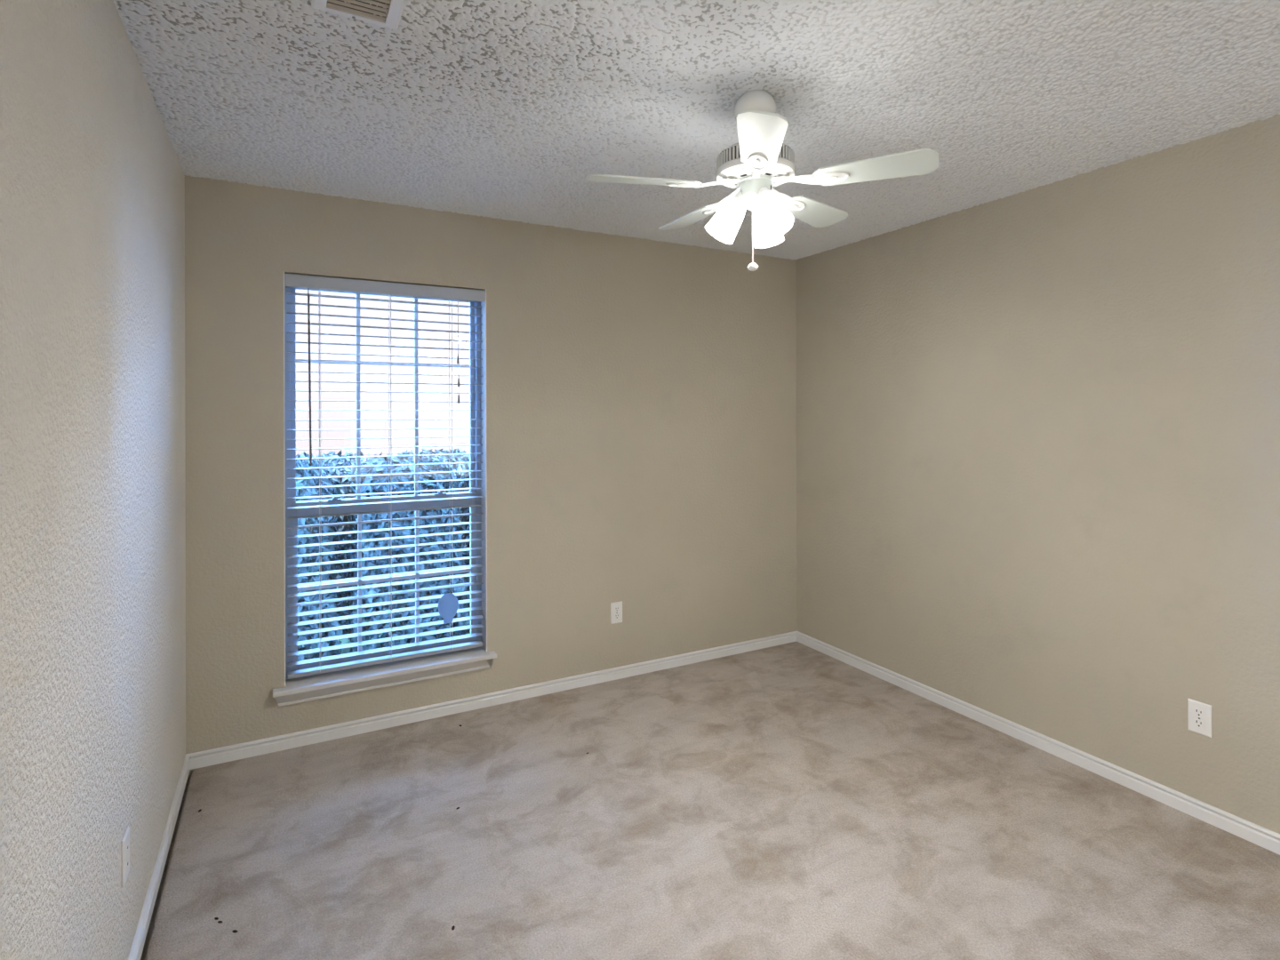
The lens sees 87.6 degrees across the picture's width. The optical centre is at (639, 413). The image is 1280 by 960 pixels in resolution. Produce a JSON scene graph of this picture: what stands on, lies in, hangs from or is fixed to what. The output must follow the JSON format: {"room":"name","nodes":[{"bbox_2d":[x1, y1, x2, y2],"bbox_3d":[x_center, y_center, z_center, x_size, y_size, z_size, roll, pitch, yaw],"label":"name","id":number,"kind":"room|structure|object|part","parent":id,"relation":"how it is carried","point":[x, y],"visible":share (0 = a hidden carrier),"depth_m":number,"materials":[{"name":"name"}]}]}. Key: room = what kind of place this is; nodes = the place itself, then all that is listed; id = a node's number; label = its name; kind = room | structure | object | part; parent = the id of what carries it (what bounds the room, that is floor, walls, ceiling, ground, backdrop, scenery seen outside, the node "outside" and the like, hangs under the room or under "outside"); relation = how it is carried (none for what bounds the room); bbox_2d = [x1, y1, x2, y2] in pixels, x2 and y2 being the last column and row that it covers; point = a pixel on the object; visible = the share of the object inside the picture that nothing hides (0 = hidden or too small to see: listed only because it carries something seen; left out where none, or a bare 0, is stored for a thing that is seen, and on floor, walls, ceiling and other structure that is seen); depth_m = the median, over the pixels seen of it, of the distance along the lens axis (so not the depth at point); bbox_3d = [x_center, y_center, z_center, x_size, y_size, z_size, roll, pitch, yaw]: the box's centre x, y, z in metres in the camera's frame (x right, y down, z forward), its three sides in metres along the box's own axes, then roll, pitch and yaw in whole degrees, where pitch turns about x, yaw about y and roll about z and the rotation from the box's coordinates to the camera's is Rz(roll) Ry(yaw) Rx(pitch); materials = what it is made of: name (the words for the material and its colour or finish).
{"room":"empty bedroom","nodes":[
{"label":"empty bedroom","id":0,"kind":"room"},
{"bbox_2d":[0,0,185,959],"bbox_3d":[-1.065,0.230,1.117,0.120,2.660,3.620,0,0,-28],"label":"wall","id":1,"kind":"structure","parent":0,"point":[92,441],"depth_m":1.35,"materials":[{"name":"beige paint"}]},
{"bbox_2d":[120,825,129,887],"bbox_3d":[-1.289,1.109,1.673,0.008,0.115,0.070,0,0,-28],"label":"wall plate","id":2,"kind":"object","parent":1,"relation":"attached to","point":[125,841],"visible":1,"depth_m":1.66,"materials":[{"name":"white plastic"}]},
{"bbox_2d":[128,754,189,959],"bbox_3d":[-1.306,1.429,1.713,0.014,0.061,2.340,0,0,-28],"label":"baseboard","id":3,"kind":"structure","parent":1,"relation":"attached to","point":[142,928],"depth_m":2.06,"materials":[{"name":"white paint"}]},
{"bbox_2d":[184,175,796,781],"bbox_3d":[-0.471,0.228,3.580,3.496,2.660,0.160,0,0,-28],"label":"wall","id":4,"kind":"structure","parent":0,"point":[641,394],"depth_m":3.48,"materials":[{"name":"paint"}]},
{"bbox_2d":[272,272,496,706],"bbox_3d":[-1.188,0.324,3.166,0.976,1.886,0.212,0,0,-28],"label":"window","id":5,"kind":"structure","parent":4,"relation":"in","point":[308,688],"depth_m":3.17,"materials":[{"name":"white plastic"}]},
{"bbox_3d":[-1.226,-0.073,3.243,0.837,1.036,0.026,0,0,-28],"label":"sash","id":6,"kind":"part","parent":5,"relation":"part of","materials":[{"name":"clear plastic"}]},
{"bbox_3d":[-1.210,0.783,3.216,0.837,0.759,0.026,0,0,-28],"label":"sash","id":7,"kind":"part","parent":5,"relation":"part of","materials":[{"name":"white plastic"}]},
{"bbox_2d":[284,273,485,679],"bbox_3d":[-1.178,0.277,3.155,0.883,1.785,0.074,0,0,-28],"label":"window blind","id":8,"kind":"object","parent":5,"relation":"attached to","point":[291,280],"visible":0.99,"depth_m":3.13,"materials":[{"name":"grey plastic"}]},
{"bbox_3d":[-1.448,0.295,3.020,0.009,1.730,0.057,0,0,-28],"label":"ladder cord","id":9,"kind":"part","parent":8,"relation":"part of","materials":[{"name":"white fabric"}]},
{"bbox_3d":[-1.180,1.160,3.163,0.869,0.019,0.048,0,0,-28],"label":"rail","id":10,"kind":"part","parent":8,"relation":"part of","materials":[{"name":"grey plastic"}]},
{"bbox_3d":[-1.183,0.295,3.162,0.009,1.730,0.057,0,0,-28],"label":"ladder cord","id":11,"kind":"part","parent":8,"relation":"part of","materials":[{"name":"white fabric"}]},
{"bbox_2d":[437,592,458,623],"bbox_3d":[-0.937,0.952,3.260,0.100,0.148,0.005,0,0,-28],"label":"tag","id":12,"kind":"object","parent":8,"relation":"attached to","point":[448,604],"visible":1,"depth_m":3.26,"materials":[{"name":"blue"}]},
{"bbox_3d":[-0.932,0.294,3.297,0.009,1.730,0.057,0,0,-28],"label":"ladder cord","id":13,"kind":"part","parent":8,"relation":"part of","materials":[{"name":"white fabric"}]},
{"bbox_3d":[-1.170,1.202,3.138,0.976,0.022,0.147,0,0,-28],"label":"sill","id":14,"kind":"part","parent":5,"relation":"part of","materials":[{"name":"white paint"}]},
{"bbox_2d":[186,631,796,769],"bbox_3d":[-0.427,1.427,3.504,3.256,0.061,0.014,0,0,-28],"label":"baseboard","id":15,"kind":"structure","parent":4,"relation":"attached to","point":[226,754],"depth_m":3.26,"materials":[{"name":"white paint"}]},
{"bbox_2d":[610,600,622,623],"bbox_3d":[-0.128,1.095,3.667,0.070,0.115,0.009,0,0,-28],"label":"power outlet","id":16,"kind":"object","parent":4,"relation":"attached to","point":[616,608],"visible":1,"depth_m":3.66,"materials":[{"name":"white plastic"}]},
{"bbox_2d":[614,606,619,612],"bbox_3d":[-0.126,1.075,3.664,0.034,0.028,0.003,0,0,-28],"label":"receptacle","id":17,"kind":"object","parent":16,"relation":"attached to","point":[616,608],"depth_m":3.66,"materials":[{"name":"white plastic"}]},
{"bbox_2d":[614,613,619,619],"bbox_3d":[-0.126,1.115,3.664,0.034,0.028,0.003,0,0,-28],"label":"receptacle","id":18,"kind":"object","parent":16,"relation":"attached to","point":[616,615],"depth_m":3.66,"materials":[{"name":"white plastic"}]},
{"bbox_2d":[113,0,1279,259],"bbox_3d":[0.420,-0.984,1.915,3.256,0.004,3.620,0,0,-28],"label":"ceiling","id":19,"kind":"structure","parent":0,"point":[503,109],"depth_m":2.06,"materials":[{"name":"white paint"}]},
{"bbox_2d":[311,0,406,29],"bbox_3d":[-0.628,-0.976,1.509,0.196,0.012,0.316,0,0,-28],"label":"ceiling vent","id":20,"kind":"object","parent":19,"relation":"in","point":[361,10],"visible":1,"depth_m":1.61,"materials":[{"name":"white plastic"}]},
{"bbox_2d":[586,89,939,271],"bbox_3d":[0.339,-0.710,2.104,1.010,0.547,0.961,0,0,-28],"label":"ceiling fan","id":21,"kind":"object","parent":19,"relation":"hanging from","point":[760,162],"visible":1,"depth_m":2.00,"materials":[{"name":"white metal"}]},
{"bbox_3d":[0.015,-0.700,2.006,0.346,0.032,0.125,0,0,-10],"label":"blade","id":22,"kind":"part","parent":21,"relation":"part of","materials":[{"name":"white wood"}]},
{"bbox_3d":[0.193,-0.700,2.375,0.125,0.032,0.346,0,0,-28],"label":"blade","id":23,"kind":"part","parent":21,"relation":"part of","materials":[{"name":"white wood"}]},
{"bbox_3d":[0.262,-0.598,2.073,0.122,0.140,0.105,0,0,-28],"label":"lamp shade","id":24,"kind":"part","parent":21,"relation":"part of","materials":[{"name":"white glass"}]},
{"bbox_3d":[0.345,-0.449,2.041,0.033,0.025,0.033,0,0,-28],"label":"pull knob","id":25,"kind":"part","parent":21,"relation":"part of","materials":[{"name":"white plastic"}]},
{"bbox_3d":[0.347,-0.546,2.042,0.009,0.185,0.006,0,0,-28],"label":"pull chain","id":26,"kind":"part","parent":21,"relation":"part of","materials":[{"name":"grey metal"}]},
{"bbox_3d":[0.310,-0.701,1.723,0.125,0.032,0.346,0,0,8],"label":"blade","id":27,"kind":"part","parent":21,"relation":"part of","materials":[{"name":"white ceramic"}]},
{"bbox_3d":[0.407,-0.598,2.150,0.122,0.140,0.105,0,0,-28],"label":"lamp shade","id":28,"kind":"part","parent":21,"relation":"part of","materials":[{"name":"white glass"}]},
{"bbox_3d":[0.391,-0.610,1.995,0.045,0.094,0.072,0,0,-28],"label":"light bulb","id":29,"kind":"part","parent":21,"relation":"part of","materials":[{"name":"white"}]},
{"bbox_3d":[0.396,-0.598,1.984,0.100,0.140,0.127,0,0,-28],"label":"lamp shade","id":30,"kind":"part","parent":21,"relation":"part of","materials":[{"name":"white glass"}]},
{"bbox_3d":[0.598,-0.701,2.319,0.125,0.032,0.346,0,0,44],"label":"blade","id":31,"kind":"part","parent":21,"relation":"part of","materials":[{"name":"white wood"}]},
{"bbox_3d":[0.671,-0.701,1.917,0.346,0.032,0.125,0,0,26],"label":"blade","id":32,"kind":"part","parent":21,"relation":"part of","materials":[{"name":"white wood"}]},
{"bbox_2d":[140,641,1279,959],"bbox_3d":[0.822,1.555,1.174,3.496,0.200,5.620,0,0,-28],"label":"floor","id":33,"kind":"structure","parent":0,"point":[794,800],"depth_m":2.25,"materials":[{"name":"beige carpet"}]},
{"bbox_2d":[795,114,1279,833],"bbox_3d":[1.910,0.223,2.712,0.120,2.660,3.620,0,0,-28],"label":"wall","id":34,"kind":"structure","parent":0,"point":[1038,428],"depth_m":2.76,"materials":[{"name":"paint"}]},
{"bbox_2d":[796,631,1279,855],"bbox_3d":[1.854,1.423,2.681,0.014,0.061,3.620,0,0,-28],"label":"baseboard","id":35,"kind":"structure","parent":34,"relation":"attached to","point":[1260,836],"depth_m":2.77,"materials":[{"name":"white paint"}]},
{"bbox_2d":[1187,698,1211,737],"bbox_3d":[2.009,1.094,2.395,0.009,0.115,0.070,0,0,-28],"label":"power outlet","id":36,"kind":"object","parent":34,"relation":"attached to","point":[1199,714],"visible":1,"depth_m":2.39,"materials":[{"name":"white plastic"}]},
{"bbox_2d":[1192,708,1204,718],"bbox_3d":[2.006,1.074,2.394,0.003,0.028,0.034,0,0,-28],"label":"receptacle","id":37,"kind":"object","parent":36,"relation":"attached to","point":[1197,713],"depth_m":2.39,"materials":[{"name":"white plastic"}]},
{"bbox_2d":[1192,719,1205,728],"bbox_3d":[2.006,1.113,2.394,0.003,0.028,0.034,0,0,-28],"label":"receptacle","id":38,"kind":"object","parent":36,"relation":"attached to","point":[1197,724],"depth_m":2.39,"materials":[{"name":"white plastic"}]},
{"label":"outside","id":39,"kind":"structure","parent":0,"visible":0},
{"bbox_2d":[302,523,469,657],"bbox_3d":[-4.367,1.717,9.523,20.000,0.030,14.000,0,0,-28],"label":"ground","id":40,"kind":"structure","parent":39,"point":[344,641],"depth_m":4.99,"materials":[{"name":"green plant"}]},
{"bbox_2d":[296,451,342,660],"bbox_3d":[-2.409,0.991,4.378,0.854,1.490,0.887,0,0,-28],"label":"shrub","id":41,"kind":"object","parent":40,"relation":"on","point":[300,463],"visible":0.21,"depth_m":4.22,"materials":[{"name":"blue plant"}]},
{"bbox_2d":[296,450,383,634],"bbox_3d":[-2.512,1.019,5.431,0.842,1.433,0.879,0,0,-28],"label":"shrub","id":42,"kind":"object","parent":40,"relation":"on","point":[327,462],"visible":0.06,"depth_m":5.17,"materials":[{"name":"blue plant"}]},
{"bbox_2d":[295,288,469,482],"bbox_3d":[-5.345,-1.156,11.759,12.600,5.750,4.120,0,0,-28],"label":"sky","id":43,"kind":"structure","parent":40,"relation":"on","point":[299,299],"depth_m":10.63,"materials":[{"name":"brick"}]},
{"bbox_2d":[340,451,470,652],"bbox_3d":[-1.685,1.002,4.792,0.863,1.464,0.916,0,0,-28],"label":"shrub","id":44,"kind":"object","parent":40,"relation":"on","point":[381,460],"visible":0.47,"depth_m":4.50,"materials":[{"name":"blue plant"}]},
{"bbox_2d":[385,448,470,607],"bbox_3d":[-1.790,1.019,5.849,0.898,1.440,0.915,0,0,-28],"label":"shrub","id":45,"kind":"object","parent":40,"relation":"on","point":[465,458],"visible":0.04,"depth_m":5.65,"materials":[{"name":"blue plant"}]},
{"bbox_2d":[459,459,470,633],"bbox_3d":[-0.945,0.987,5.169,0.847,1.492,0.889,0,0,-28],"label":"shrub","id":46,"kind":"object","parent":40,"relation":"on","point":[467,518],"visible":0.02,"depth_m":5.16,"materials":[{"name":"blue plant"}]}
]}

